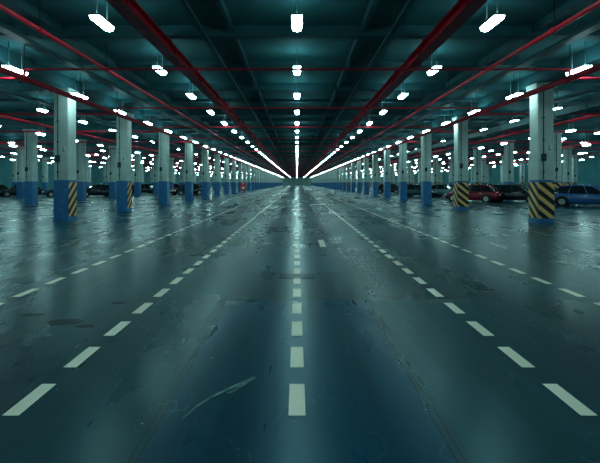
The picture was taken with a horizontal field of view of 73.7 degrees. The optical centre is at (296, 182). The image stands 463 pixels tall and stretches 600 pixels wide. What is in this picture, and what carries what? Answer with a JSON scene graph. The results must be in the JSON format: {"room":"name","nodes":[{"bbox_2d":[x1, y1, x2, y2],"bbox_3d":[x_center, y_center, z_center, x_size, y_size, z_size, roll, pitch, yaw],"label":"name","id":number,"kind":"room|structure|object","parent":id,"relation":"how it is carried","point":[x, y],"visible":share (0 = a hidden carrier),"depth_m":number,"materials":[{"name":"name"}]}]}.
{"room":"parking garage","nodes":[
{"label":"parking garage","id":0,"kind":"room"},
{"bbox_2d":[0,154,230,189],"bbox_3d":[-46.150,-1.475,144.000,0.300,6.250,312.000,0,0,0],"label":"wall","id":1,"kind":"structure","parent":0,"point":[5,163],"depth_m":74.64,"materials":[{"name":"paint"}]},
{"bbox_2d":[0,185,599,462],"bbox_3d":[0.000,1.750,144.000,92.000,0.200,312.000,0,0,0],"label":"floor","id":2,"kind":"structure","parent":0,"point":[371,351],"depth_m":4.42,"materials":[{"name":"paint"}]},
{"bbox_2d":[0,185,8,196],"bbox_3d":[-37.000,0.922,48.000,4.450,1.565,2.120,0,0,-40],"label":"car","id":3,"kind":"object","parent":2,"relation":"on","point":[2,187],"visible":0.27,"depth_m":48.29,"materials":[{"name":"black paint"}]},
{"bbox_2d":[11,155,16,185],"bbox_3d":[-40.800,-1.225,58.000,0.840,5.750,0.840,0,0,0],"label":"column","id":4,"kind":"structure","parent":2,"relation":"on","point":[14,162],"depth_m":57.68,"materials":[{"name":"concrete"}]},
{"bbox_2d":[15,146,23,197],"bbox_3d":[-30.600,-1.225,44.400,0.840,5.750,0.840,0,0,0],"label":"column","id":5,"kind":"structure","parent":2,"relation":"on","point":[20,152],"depth_m":44.08,"materials":[{"name":"concrete"}]},
{"bbox_2d":[0,185,42,196],"bbox_3d":[-33.200,0.922,48.000,4.450,1.565,2.120,0,0,-41],"label":"car","id":6,"kind":"object","parent":2,"relation":"on","point":[11,191],"visible":0.38,"depth_m":46.77,"materials":[{"name":"black paint"}]},
{"bbox_2d":[22,129,39,204],"bbox_3d":[-20.400,-1.225,30.700,0.840,5.750,0.840,0,0,0],"label":"column","id":7,"kind":"structure","parent":2,"relation":"on","point":[31,138],"depth_m":30.38,"materials":[{"name":"concrete"}]},
{"bbox_2d":[41,158,48,190],"bbox_3d":[-40.800,-1.225,64.800,0.840,5.750,0.840,0,0,0],"label":"column","id":8,"kind":"structure","parent":2,"relation":"on","point":[44,163],"depth_m":64.49,"materials":[{"name":"concrete"}]},
{"bbox_2d":[42,188,53,196],"bbox_3d":[-28.000,0.922,48.000,4.450,1.565,2.120,0,0,-37],"label":"car","id":9,"kind":"object","parent":2,"relation":"on","point":[49,193],"visible":0.27,"depth_m":46.39,"materials":[{"name":"teal paint"}]},
{"bbox_2d":[50,88,78,220],"bbox_3d":[-10.200,-1.225,17.600,0.840,5.750,0.840,0,0,0],"label":"column","id":10,"kind":"structure","parent":2,"relation":"on","point":[65,184],"depth_m":17.28,"materials":[{"name":"concrete"}]},
{"bbox_2d":[76,139,87,200],"bbox_3d":[-20.400,-1.225,37.800,0.840,5.750,0.840,0,0,0],"label":"column","id":11,"kind":"structure","parent":2,"relation":"on","point":[80,147],"depth_m":37.48,"materials":[{"name":"concrete"}]},
{"bbox_2d":[86,156,88,187],"bbox_3d":[-30.600,-1.225,58.000,0.840,5.750,0.840,0,0,0],"label":"column","id":12,"kind":"structure","parent":2,"relation":"on","point":[87,159],"depth_m":57.82,"materials":[{"name":"concrete"}]},
{"bbox_2d":[89,163,90,185],"bbox_3d":[-40.800,-1.225,78.400,0.840,5.750,0.840,0,0,0],"label":"column","id":13,"kind":"structure","parent":2,"relation":"on","point":[89,163],"depth_m":78.09,"materials":[{"name":"concrete"}]},
{"bbox_2d":[86,184,108,196],"bbox_3d":[-24.000,0.922,48.000,4.450,1.565,2.120,0,0,-40],"label":"car","id":14,"kind":"object","parent":2,"relation":"on","point":[96,189],"visible":0.47,"depth_m":47.42,"materials":[{"name":"black paint"}]},
{"bbox_2d":[103,165,104,183],"bbox_3d":[-40.800,-1.225,85.200,0.840,5.750,0.840,0,0,0],"label":"column","id":15,"kind":"structure","parent":2,"relation":"on","point":[103,165],"depth_m":84.87,"materials":[{"name":"concrete"}]},
{"bbox_2d":[104,158,108,184],"bbox_3d":[-30.600,-1.225,64.800,0.840,5.750,0.840,0,0,0],"label":"column","id":16,"kind":"structure","parent":2,"relation":"on","point":[106,162],"depth_m":64.49,"materials":[{"name":"concrete"}]},
{"bbox_2d":[108,146,115,197],"bbox_3d":[-20.400,-1.225,44.400,0.840,5.750,0.840,0,0,0],"label":"column","id":17,"kind":"structure","parent":2,"relation":"on","point":[112,152],"depth_m":44.08,"materials":[{"name":"concrete"}]},
{"bbox_2d":[114,112,133,210],"bbox_3d":[-10.200,-1.225,23.600,0.840,5.750,0.840,0,0,0],"label":"column","id":18,"kind":"structure","parent":2,"relation":"on","point":[123,126],"depth_m":23.28,"materials":[{"name":"concrete"}]},
{"bbox_2d":[132,166,133,184],"bbox_3d":[-40.800,-1.225,98.800,0.840,5.750,0.840,0,0,0],"label":"column","id":19,"kind":"structure","parent":2,"relation":"on","point":[132,166],"depth_m":98.50,"materials":[{"name":"concrete"}]},
{"bbox_2d":[133,151,141,195],"bbox_3d":[-20.400,-1.225,51.200,0.840,5.750,0.840,0,0,0],"label":"column","id":20,"kind":"structure","parent":2,"relation":"on","point":[137,157],"depth_m":50.88,"materials":[{"name":"concrete"}]},
{"bbox_2d":[141,163,142,183],"bbox_3d":[-30.600,-1.225,78.400,0.840,5.750,0.840,0,0,0],"label":"column","id":21,"kind":"structure","parent":2,"relation":"on","point":[141,163],"depth_m":78.22,"materials":[{"name":"concrete"}]},
{"bbox_2d":[132,184,152,193],"bbox_3d":[-23.600,0.922,61.400,4.450,1.565,2.120,0,0,-42],"label":"car","id":22,"kind":"object","parent":2,"relation":"on","point":[145,188],"visible":0.41,"depth_m":60.94,"materials":[{"name":"black paint"}]},
{"bbox_2d":[151,165,152,183],"bbox_3d":[-30.600,-1.225,85.200,0.840,5.750,0.840,0,0,0],"label":"column","id":23,"kind":"structure","parent":2,"relation":"on","point":[151,165],"depth_m":84.87,"materials":[{"name":"concrete"}]},
{"bbox_2d":[153,155,158,193],"bbox_3d":[-20.400,-1.225,58.000,0.840,5.750,0.840,0,0,0],"label":"column","id":24,"kind":"structure","parent":2,"relation":"on","point":[155,160],"depth_m":57.68,"materials":[{"name":"concrete"}]},
{"bbox_2d":[158,129,170,204],"bbox_3d":[-10.200,-1.225,30.700,0.840,5.750,0.840,0,0,0],"label":"column","id":25,"kind":"structure","parent":2,"relation":"on","point":[163,183],"depth_m":30.38,"materials":[{"name":"concrete"}]},
{"bbox_2d":[169,158,173,189],"bbox_3d":[-20.400,-1.225,64.800,0.840,5.750,0.840,0,0,0],"label":"column","id":26,"kind":"structure","parent":2,"relation":"on","point":[171,163],"depth_m":64.49,"materials":[{"name":"concrete"}]},
{"bbox_2d":[181,161,184,184],"bbox_3d":[-20.400,-1.225,71.600,0.840,5.750,0.840,0,0,0],"label":"column","id":27,"kind":"structure","parent":2,"relation":"on","point":[182,164],"depth_m":71.28,"materials":[{"name":"concrete"}]},
{"bbox_2d":[170,184,201,194],"bbox_3d":[-15.000,0.922,54.600,4.450,1.565,2.120,0,0,-43],"label":"car","id":28,"kind":"object","parent":2,"relation":"on","point":[197,189],"visible":0.67,"depth_m":54.28,"materials":[{"name":"black paint"}]},
{"bbox_2d":[184,139,194,200],"bbox_3d":[-10.200,-1.225,37.800,0.840,5.750,0.840,0,0,0],"label":"column","id":29,"kind":"structure","parent":2,"relation":"on","point":[188,146],"depth_m":37.48,"materials":[{"name":"concrete"}]},
{"bbox_2d":[193,163,194,183],"bbox_3d":[-20.400,-1.225,78.400,0.840,5.750,0.840,0,0,0],"label":"column","id":30,"kind":"structure","parent":2,"relation":"on","point":[193,163],"depth_m":78.07,"materials":[{"name":"concrete"}]},
{"bbox_2d":[199,165,201,185],"bbox_3d":[-20.400,-1.225,85.200,0.840,5.750,0.840,0,0,0],"label":"column","id":31,"kind":"structure","parent":2,"relation":"on","point":[200,166],"depth_m":84.87,"materials":[{"name":"concrete"}]},
{"bbox_2d":[201,146,209,197],"bbox_3d":[-10.200,-1.225,44.400,0.840,5.750,0.840,0,0,0],"label":"column","id":32,"kind":"structure","parent":2,"relation":"on","point":[205,153],"depth_m":44.08,"materials":[{"name":"concrete"}]},
{"bbox_2d":[214,151,220,195],"bbox_3d":[-10.200,-1.225,51.200,0.840,5.750,0.840,0,0,0],"label":"column","id":33,"kind":"structure","parent":2,"relation":"on","point":[216,156],"depth_m":50.88,"materials":[{"name":"concrete"}]},
{"bbox_2d":[183,377,255,417],"bbox_3d":[-0.573,1.645,3.095,0.462,0.001,0.610,0,0,0],"label":"paint scrape","id":34,"kind":"object","parent":2,"relation":"on","point":[239,385],"visible":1,"depth_m":3.19,"materials":[{"name":"grey paint"}]},
{"bbox_2d":[224,155,229,193],"bbox_3d":[-10.200,-1.225,58.000,0.840,5.750,0.840,0,0,0],"label":"column","id":35,"kind":"structure","parent":2,"relation":"on","point":[226,160],"depth_m":57.68,"materials":[{"name":"concrete"}]},
{"bbox_2d":[232,158,236,192],"bbox_3d":[-10.200,-1.225,64.800,0.840,5.750,0.840,0,0,0],"label":"column","id":36,"kind":"structure","parent":2,"relation":"on","point":[233,162],"depth_m":64.49,"materials":[{"name":"concrete"}]},
{"bbox_2d":[238,160,241,191],"bbox_3d":[-10.200,-1.225,71.600,0.840,5.750,0.840,0,0,0],"label":"column","id":37,"kind":"structure","parent":2,"relation":"on","point":[239,164],"depth_m":71.28,"materials":[{"name":"concrete"}]},
{"bbox_2d":[240,182,245,192],"bbox_3d":[-8.600,0.750,64.000,0.840,1.800,0.497,0,0,0],"label":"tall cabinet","id":38,"kind":"object","parent":2,"relation":"on","point":[242,186],"visible":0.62,"depth_m":63.84,"materials":[{"name":"metal"}]},
{"bbox_2d":[243,162,246,190],"bbox_3d":[-10.200,-1.225,78.400,0.840,5.750,0.840,0,0,0],"label":"column","id":39,"kind":"structure","parent":2,"relation":"on","point":[244,166],"depth_m":78.07,"materials":[{"name":"concrete"}]},
{"bbox_2d":[247,165,250,190],"bbox_3d":[-10.200,-1.225,85.200,0.840,5.750,0.840,0,0,0],"label":"column","id":40,"kind":"structure","parent":2,"relation":"on","point":[248,166],"depth_m":84.87,"materials":[{"name":"concrete"}]},
{"bbox_2d":[251,165,254,189],"bbox_3d":[-10.200,-1.225,92.000,0.840,5.750,0.840,0,0,0],"label":"column","id":41,"kind":"structure","parent":2,"relation":"on","point":[252,169],"depth_m":91.68,"materials":[{"name":"concrete"}]},
{"bbox_2d":[254,166,257,189],"bbox_3d":[-10.200,-1.225,98.800,0.840,5.750,0.840,0,0,0],"label":"column","id":42,"kind":"structure","parent":2,"relation":"on","point":[255,170],"depth_m":98.47,"materials":[{"name":"concrete"}]},
{"bbox_2d":[20,288,493,327],"bbox_3d":[-0.192,1.647,5.405,6.523,0.001,1.720,0,0,0],"label":"tar patches","id":43,"kind":"object","parent":2,"relation":"on","point":[58,321],"visible":1,"depth_m":4.76,"materials":[{"name":"tar"}]},
{"bbox_2d":[257,167,259,188],"bbox_3d":[-10.200,-1.225,105.600,0.840,5.750,0.840,0,0,0],"label":"column","id":44,"kind":"structure","parent":2,"relation":"on","point":[258,171],"depth_m":105.29,"materials":[{"name":"concrete"}]},
{"bbox_2d":[260,170,261,188],"bbox_3d":[-10.200,-1.225,112.400,0.840,5.750,0.840,0,0,0],"label":"column","id":45,"kind":"structure","parent":2,"relation":"on","point":[260,170],"depth_m":112.08,"materials":[{"name":"concrete"}]},
{"bbox_2d":[262,170,263,188],"bbox_3d":[-10.200,-1.225,119.200,0.840,5.750,0.840,0,0,0],"label":"column","id":46,"kind":"structure","parent":2,"relation":"on","point":[262,170],"depth_m":118.87,"materials":[{"name":"concrete"}]},
{"bbox_2d":[264,171,265,187],"bbox_3d":[-10.200,-1.225,126.000,0.840,5.750,0.840,0,0,0],"label":"column","id":47,"kind":"structure","parent":2,"relation":"on","point":[264,171],"depth_m":125.67,"materials":[{"name":"concrete"}]},
{"bbox_2d":[237,177,356,184],"bbox_3d":[0.000,-1.475,300.150,92.000,6.250,0.300,0,0,0],"label":"wall","id":48,"kind":"structure","parent":2,"relation":"on","point":[296,180],"depth_m":300.01,"materials":[{"name":"paint"}]},
{"bbox_2d":[279,274,314,278],"bbox_3d":[0.000,1.647,7.050,0.620,0.006,0.300,0,0,0],"label":"drain grate","id":49,"kind":"object","parent":2,"relation":"on","point":[291,275],"visible":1,"depth_m":7.04,"materials":[{"name":"metal"}]},
{"bbox_2d":[0,189,599,415],"bbox_3d":[0.025,1.646,56.278,8.310,0.001,106.894,0,0,0],"label":"lane dash markings","id":50,"kind":"object","parent":2,"relation":"on","point":[296,391],"visible":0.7,"depth_m":4.37,"materials":[{"name":"white paint"}]},
{"bbox_2d":[0,188,599,262],"bbox_3d":[0.000,1.646,103.250,38.000,0.001,193.500,0,0,0],"label":"edge line markings","id":51,"kind":"object","parent":2,"relation":"on","point":[317,188],"visible":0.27,"depth_m":18.55,"materials":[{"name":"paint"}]},
{"bbox_2d":[318,240,325,246],"bbox_3d":[0.680,1.646,10.950,0.160,0.001,1.300,0,0,0],"label":"lane","id":52,"kind":"object","parent":2,"relation":"on","point":[321,242],"visible":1,"depth_m":10.88,"materials":[{"name":"white paint"}]},
{"bbox_2d":[328,171,329,187],"bbox_3d":[10.200,-1.225,126.900,0.840,5.750,0.840,0,0,0],"label":"column","id":53,"kind":"structure","parent":2,"relation":"on","point":[328,171],"depth_m":126.57,"materials":[{"name":"concrete"}]},
{"bbox_2d":[329,169,331,188],"bbox_3d":[10.200,-1.225,120.100,0.840,5.750,0.840,0,0,0],"label":"column","id":54,"kind":"structure","parent":2,"relation":"on","point":[329,169],"depth_m":119.77,"materials":[{"name":"concrete"}]},
{"bbox_2d":[332,170,333,188],"bbox_3d":[10.200,-1.225,113.300,0.840,5.750,0.840,0,0,0],"label":"column","id":55,"kind":"structure","parent":2,"relation":"on","point":[332,170],"depth_m":112.98,"materials":[{"name":"concrete"}]},
{"bbox_2d":[334,170,336,188],"bbox_3d":[10.200,-1.225,106.500,0.840,5.750,0.840,0,0,0],"label":"column","id":56,"kind":"structure","parent":2,"relation":"on","point":[335,171],"depth_m":106.19,"materials":[{"name":"concrete"}]},
{"bbox_2d":[336,166,338,189],"bbox_3d":[10.200,-1.225,99.700,0.840,5.750,0.840,0,0,0],"label":"column","id":57,"kind":"structure","parent":2,"relation":"on","point":[337,182],"depth_m":99.37,"materials":[{"name":"concrete"}]},
{"bbox_2d":[339,165,341,189],"bbox_3d":[10.200,-1.225,92.900,0.840,5.750,0.840,0,0,0],"label":"column","id":58,"kind":"structure","parent":2,"relation":"on","point":[340,169],"depth_m":92.58,"materials":[{"name":"concrete"}]},
{"bbox_2d":[342,164,345,190],"bbox_3d":[10.200,-1.225,86.100,0.840,5.750,0.840,0,0,0],"label":"column","id":59,"kind":"structure","parent":2,"relation":"on","point":[344,166],"depth_m":85.79,"materials":[{"name":"concrete"}]},
{"bbox_2d":[346,162,349,190],"bbox_3d":[10.200,-1.225,79.300,0.840,5.750,0.840,0,0,0],"label":"column","id":60,"kind":"structure","parent":2,"relation":"on","point":[348,166],"depth_m":78.97,"materials":[{"name":"concrete"}]},
{"bbox_2d":[351,160,355,191],"bbox_3d":[10.200,-1.225,72.500,0.840,5.750,0.840,0,0,0],"label":"column","id":61,"kind":"structure","parent":2,"relation":"on","point":[352,164],"depth_m":72.19,"materials":[{"name":"concrete"}]},
{"bbox_2d":[357,158,361,192],"bbox_3d":[10.200,-1.225,65.700,0.840,5.750,0.840,0,0,0],"label":"column","id":62,"kind":"structure","parent":2,"relation":"on","point":[358,162],"depth_m":65.38,"materials":[{"name":"concrete"}]},
{"bbox_2d":[364,155,369,193],"bbox_3d":[10.200,-1.225,58.900,0.840,5.750,0.840,0,0,0],"label":"column","id":63,"kind":"structure","parent":2,"relation":"on","point":[366,160],"depth_m":58.57,"materials":[{"name":"concrete"}]},
{"bbox_2d":[372,151,377,195],"bbox_3d":[10.200,-1.225,52.100,0.840,5.750,0.840,0,0,0],"label":"column","id":64,"kind":"structure","parent":2,"relation":"on","point":[375,156],"depth_m":51.78,"materials":[{"name":"concrete"}]},
{"bbox_2d":[378,166,379,185],"bbox_3d":[20.400,-1.225,99.700,0.840,5.750,0.840,0,0,0],"label":"column","id":65,"kind":"structure","parent":2,"relation":"on","point":[378,166],"depth_m":99.37,"materials":[{"name":"concrete"}]},
{"bbox_2d":[383,146,390,197],"bbox_3d":[10.200,-1.225,45.300,0.840,5.750,0.840,0,0,0],"label":"column","id":66,"kind":"structure","parent":2,"relation":"on","point":[387,184],"depth_m":44.98,"materials":[{"name":"concrete"}]},
{"bbox_2d":[378,184,398,193],"bbox_3d":[14.600,0.922,62.200,4.450,1.565,2.120,0,0,42],"label":"car","id":67,"kind":"object","parent":2,"relation":"on","point":[394,187],"visible":0.41,"depth_m":61.98,"materials":[{"name":"black paint"}]},
{"bbox_2d":[390,165,393,183],"bbox_3d":[20.400,-1.225,86.100,0.840,5.750,0.840,0,0,0],"label":"column","id":68,"kind":"structure","parent":2,"relation":"on","point":[391,166],"depth_m":85.79,"materials":[{"name":"concrete"}]},
{"bbox_2d":[398,140,407,199],"bbox_3d":[10.200,-1.225,38.500,0.840,5.750,0.840,0,0,0],"label":"column","id":69,"kind":"structure","parent":2,"relation":"on","point":[403,147],"depth_m":38.18,"materials":[{"name":"concrete"}]},
{"bbox_2d":[407,161,411,183],"bbox_3d":[20.400,-1.225,72.500,0.840,5.750,0.840,0,0,0],"label":"column","id":70,"kind":"structure","parent":2,"relation":"on","point":[409,165],"depth_m":72.19,"materials":[{"name":"concrete"}]},
{"bbox_2d":[397,184,436,196],"bbox_3d":[14.600,0.922,48.600,4.450,1.565,2.120,0,0,37],"label":"car","id":71,"kind":"object","parent":2,"relation":"on","point":[412,189],"visible":0.52,"depth_m":48.02,"materials":[{"name":"teal paint"}]},
{"bbox_2d":[418,158,420,183],"bbox_3d":[20.400,-1.225,65.700,0.840,5.750,0.840,0,0,0],"label":"column","id":72,"kind":"structure","parent":2,"relation":"on","point":[418,158],"depth_m":65.45,"materials":[{"name":"concrete"}]},
{"bbox_2d":[419,130,431,203],"bbox_3d":[10.200,-1.225,31.600,0.840,5.750,0.840,0,0,0],"label":"column","id":73,"kind":"structure","parent":2,"relation":"on","point":[426,183],"depth_m":31.28,"materials":[{"name":"concrete"}]},
{"bbox_2d":[432,155,438,184],"bbox_3d":[20.400,-1.225,58.900,0.840,5.750,0.840,0,0,0],"label":"column","id":74,"kind":"structure","parent":2,"relation":"on","point":[435,160],"depth_m":58.57,"materials":[{"name":"concrete"}]},
{"bbox_2d":[438,165,440,183],"bbox_3d":[30.600,-1.225,86.100,0.840,5.750,0.840,0,0,0],"label":"column","id":75,"kind":"structure","parent":2,"relation":"on","point":[439,166],"depth_m":85.79,"materials":[{"name":"concrete"}]},
{"bbox_2d":[432,184,452,196],"bbox_3d":[18.200,0.922,48.600,4.450,1.565,2.120,0,0,43],"label":"car","id":76,"kind":"object","parent":2,"relation":"on","point":[441,189],"visible":0.43,"depth_m":48.20,"materials":[{"name":"silver paint"}]},
{"bbox_2d":[450,151,453,184],"bbox_3d":[20.400,-1.225,52.100,0.840,5.750,0.840,0,0,0],"label":"column","id":77,"kind":"structure","parent":2,"relation":"on","point":[451,155],"depth_m":51.78,"materials":[{"name":"concrete"}]},
{"bbox_2d":[452,116,469,209],"bbox_3d":[10.200,-1.225,24.900,0.840,5.750,0.840,0,0,0],"label":"column","id":78,"kind":"structure","parent":2,"relation":"on","point":[460,185],"depth_m":24.58,"materials":[{"name":"concrete"}]},
{"bbox_2d":[470,165,472,183],"bbox_3d":[40.800,-1.225,92.900,0.840,5.750,0.840,0,0,0],"label":"column","id":79,"kind":"structure","parent":2,"relation":"on","point":[470,165],"depth_m":92.58,"materials":[{"name":"concrete"}]},
{"bbox_2d":[444,185,501,202],"bbox_3d":[15.400,0.922,35.100,4.450,1.565,2.120,0,0,40],"label":"car","id":80,"kind":"object","parent":2,"relation":"on","point":[485,193],"visible":0.73,"depth_m":33.91,"materials":[{"name":"red paint"}]},
{"bbox_2d":[472,146,481,184],"bbox_3d":[20.400,-1.225,45.300,0.840,5.750,0.840,0,0,0],"label":"column","id":81,"kind":"structure","parent":2,"relation":"on","point":[476,153],"depth_m":44.98,"materials":[{"name":"concrete"}]},
{"bbox_2d":[481,158,486,184],"bbox_3d":[30.600,-1.225,65.700,0.840,5.750,0.840,0,0,0],"label":"column","id":82,"kind":"structure","parent":2,"relation":"on","point":[483,163],"depth_m":65.38,"materials":[{"name":"concrete"}]},
{"bbox_2d":[486,165,488,183],"bbox_3d":[40.800,-1.225,86.100,0.840,5.750,0.840,0,0,0],"label":"column","id":83,"kind":"structure","parent":2,"relation":"on","point":[487,166],"depth_m":85.79,"materials":[{"name":"concrete"}]},
{"bbox_2d":[500,163,501,184],"bbox_3d":[40.800,-1.225,79.300,0.840,5.750,0.840,0,0,0],"label":"column","id":84,"kind":"structure","parent":2,"relation":"on","point":[500,163],"depth_m":79.55,"materials":[{"name":"concrete"}]},
{"bbox_2d":[501,156,503,184],"bbox_3d":[30.600,-1.225,58.900,0.840,5.750,0.840,0,0,0],"label":"column","id":85,"kind":"structure","parent":2,"relation":"on","point":[502,183],"depth_m":58.89,"materials":[{"name":"concrete"}]},
{"bbox_2d":[504,140,514,184],"bbox_3d":[20.400,-1.225,38.500,0.840,5.750,0.840,0,0,0],"label":"column","id":86,"kind":"structure","parent":2,"relation":"on","point":[509,147],"depth_m":38.18,"materials":[{"name":"concrete"}]},
{"bbox_2d":[494,185,528,202],"bbox_3d":[19.000,0.922,35.000,4.450,1.565,2.120,0,0,39],"label":"car","id":87,"kind":"object","parent":2,"relation":"on","point":[509,192],"visible":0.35,"depth_m":34.38,"materials":[{"name":"black paint"}]},
{"bbox_2d":[519,161,524,185],"bbox_3d":[40.800,-1.225,72.500,0.840,5.750,0.840,0,0,0],"label":"column","id":88,"kind":"structure","parent":2,"relation":"on","point":[521,165],"depth_m":72.19,"materials":[{"name":"concrete"}]},
{"bbox_2d":[528,154,529,187],"bbox_3d":[30.600,-1.225,52.100,0.840,5.750,0.840,0,0,0],"label":"column","id":89,"kind":"structure","parent":2,"relation":"on","point":[528,154],"depth_m":52.30,"materials":[{"name":"concrete"}]},
{"bbox_2d":[526,82,556,222],"bbox_3d":[10.200,-1.225,16.700,0.840,5.750,0.840,0,0,0],"label":"column","id":90,"kind":"structure","parent":2,"relation":"on","point":[541,182],"depth_m":16.38,"materials":[{"name":"concrete"}]},
{"bbox_2d":[553,130,563,203],"bbox_3d":[20.400,-1.225,31.600,0.840,5.750,0.840,0,0,0],"label":"column","id":91,"kind":"structure","parent":2,"relation":"on","point":[557,136],"depth_m":31.28,"materials":[{"name":"concrete"}]},
{"bbox_2d":[562,147,572,185],"bbox_3d":[30.600,-1.225,45.300,0.840,5.750,0.840,0,0,0],"label":"column","id":92,"kind":"structure","parent":2,"relation":"on","point":[567,153],"depth_m":44.98,"materials":[{"name":"concrete"}]},
{"bbox_2d":[572,155,577,184],"bbox_3d":[40.800,-1.225,58.900,0.840,5.750,0.840,0,0,0],"label":"column","id":93,"kind":"structure","parent":2,"relation":"on","point":[574,160],"depth_m":58.57,"materials":[{"name":"concrete"}]},
{"bbox_2d":[555,185,599,205],"bbox_3d":[20.400,0.922,28.200,4.450,1.565,2.120,0,0,40],"label":"car","id":94,"kind":"object","parent":2,"relation":"on","point":[570,194],"visible":0.91,"depth_m":27.89,"materials":[{"name":"blue paint"}]},
{"bbox_2d":[0,0,599,177],"bbox_3d":[0.000,-4.350,144.000,92.000,0.500,311.960,0,0,0],"label":"ceiling","id":95,"kind":"structure","parent":0,"point":[76,34],"depth_m":18.59,"materials":[{"name":"grey concrete"}]},
{"bbox_2d":[1,41,28,74],"label":"ceiling lights","id":96,"kind":"object","parent":95,"relation":"attached to","point":[19,70],"depth_m":13.06,"materials":[{"name":"white plastic"}]},
{"bbox_2d":[36,108,47,156],"label":"ceiling lights","id":97,"kind":"object","parent":95,"relation":"attached to","point":[38,109],"depth_m":27.19,"materials":[{"name":"white plastic"}]},
{"bbox_2d":[71,74,87,99],"label":"ceiling lights","id":98,"kind":"object","parent":95,"relation":"attached to","point":[75,93],"depth_m":17.02,"materials":[{"name":"white plastic"}]},
{"bbox_2d":[88,0,114,31],"label":"ceiling lights","id":99,"kind":"object","parent":95,"relation":"attached to","point":[105,24],"depth_m":9.61,"materials":[{"name":"white plastic"}]},
{"bbox_2d":[97,132,106,166],"label":"ceiling lights","id":100,"kind":"object","parent":95,"relation":"attached to","point":[101,145],"depth_m":45.95,"materials":[{"name":"white plastic"}]},
{"bbox_2d":[114,95,125,114],"label":"ceiling lights","id":101,"kind":"object","parent":95,"relation":"attached to","point":[120,111],"depth_m":21.03,"materials":[{"name":"white plastic"}]},
{"bbox_2d":[152,50,166,74],"label":"ceiling lights","id":102,"kind":"object","parent":95,"relation":"attached to","point":[162,72],"depth_m":13.72,"materials":[{"name":"white plastic"}]},
{"bbox_2d":[186,80,195,98],"label":"ceiling lights","id":103,"kind":"object","parent":95,"relation":"attached to","point":[190,94],"depth_m":17.69,"materials":[{"name":"white plastic"}]},
{"bbox_2d":[106,0,291,177],"bbox_3d":[-3.850,-4.220,144.000,0.340,0.759,311.960,0,0,0],"label":"girder","id":104,"kind":"object","parent":95,"relation":"attached to","point":[130,10],"visible":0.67,"depth_m":12.05,"materials":[{"name":"metal"}]},
{"bbox_2d":[218,148,250,164],"label":"ceiling lights","id":105,"kind":"object","parent":95,"relation":"attached to","point":[225,148],"depth_m":60.76,"materials":[{"name":"white plastic"}]},
{"bbox_2d":[291,13,302,31],"label":"ceiling lights","id":106,"kind":"object","parent":95,"relation":"attached to","point":[296,18],"depth_m":9.56,"materials":[{"name":"white plastic"}]},
{"bbox_2d":[293,65,300,74],"label":"ceiling lights","id":107,"kind":"object","parent":95,"relation":"attached to","point":[296,72],"depth_m":13.71,"materials":[{"name":"white plastic"}]},
{"bbox_2d":[294,92,299,98],"label":"ceiling lights","id":108,"kind":"object","parent":95,"relation":"attached to","point":[296,94],"depth_m":17.58,"materials":[{"name":"white plastic"}]},
{"bbox_2d":[295,130,298,166],"label":"ceiling lights","id":109,"kind":"object","parent":95,"relation":"attached to","point":[296,131],"depth_m":40.12,"materials":[{"name":"white plastic"}]},
{"bbox_2d":[0,0,599,177],"bbox_3d":[0.000,-3.963,144.000,80.000,1.273,311.960,0,0,0],"label":"pipes","id":110,"kind":"object","parent":95,"relation":"attached to","point":[13,75],"visible":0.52,"depth_m":19.98,"materials":[{"name":"red metal"}]},
{"bbox_2d":[0,0,599,177],"bbox_3d":[0.000,-4.249,144.000,25.120,0.699,311.960,0,0,0],"label":"cable tray","id":111,"kind":"object","parent":95,"relation":"attached to","point":[594,26],"visible":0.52,"depth_m":15.60,"materials":[{"name":"teal paint"}]},
{"bbox_2d":[343,148,375,164],"label":"ceiling lights","id":112,"kind":"object","parent":95,"relation":"attached to","point":[368,148],"depth_m":60.76,"materials":[{"name":"white"}]},
{"bbox_2d":[302,0,487,177],"bbox_3d":[3.850,-4.220,144.000,0.340,0.759,311.960,0,0,0],"label":"girder","id":113,"kind":"object","parent":95,"relation":"attached to","point":[462,10],"visible":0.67,"depth_m":12.05,"materials":[{"name":"metal"}]},
{"bbox_2d":[398,80,407,98],"label":"ceiling lights","id":114,"kind":"object","parent":95,"relation":"attached to","point":[403,94],"depth_m":17.69,"materials":[{"name":"white plastic"}]},
{"bbox_2d":[427,50,441,74],"label":"ceiling lights","id":115,"kind":"object","parent":95,"relation":"attached to","point":[430,72],"depth_m":13.72,"materials":[{"name":"white plastic"}]},
{"bbox_2d":[342,97,599,171],"bbox_3d":[11.800,-3.740,67.000,0.460,1.719,106.000,0,0,0],"label":"ventilation duct","id":116,"kind":"object","parent":95,"relation":"hanging from","point":[594,104],"visible":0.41,"depth_m":21.23,"materials":[{"name":"metal"}]},
{"bbox_2d":[468,95,479,114],"label":"ceiling lights","id":117,"kind":"object","parent":95,"relation":"attached to","point":[472,111],"depth_m":21.03,"materials":[{"name":"white plastic"}]},
{"bbox_2d":[479,0,505,31],"label":"ceiling lights","id":118,"kind":"object","parent":95,"relation":"attached to","point":[495,18],"depth_m":9.61,"materials":[{"name":"white plastic"}]},
{"bbox_2d":[506,74,522,99],"label":"ceiling lights","id":119,"kind":"object","parent":95,"relation":"attached to","point":[515,94],"depth_m":17.02,"materials":[{"name":"white plastic"}]},
{"bbox_2d":[562,116,575,139],"label":"ceiling lights","id":120,"kind":"object","parent":95,"relation":"attached to","point":[569,130],"depth_m":25.48,"materials":[{"name":"white plastic"}]},
{"bbox_2d":[565,41,592,74],"label":"ceiling lights","id":121,"kind":"object","parent":95,"relation":"attached to","point":[574,70],"depth_m":13.06,"materials":[{"name":"white plastic"}]},
{"bbox_2d":[0,0,599,151],"bbox_3d":[0.000,-4.750,144.000,92.000,0.300,312.000,0,0,0],"label":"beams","id":122,"kind":"structure","parent":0,"point":[66,12],"depth_m":14.10,"materials":[{"name":"metal"}]},
{"bbox_2d":[363,154,599,187],"bbox_3d":[46.150,-1.475,144.000,0.300,6.250,312.000,0,0,0],"label":"wall","id":123,"kind":"structure","parent":0,"point":[588,168],"depth_m":69.30,"materials":[{"name":"paint"}]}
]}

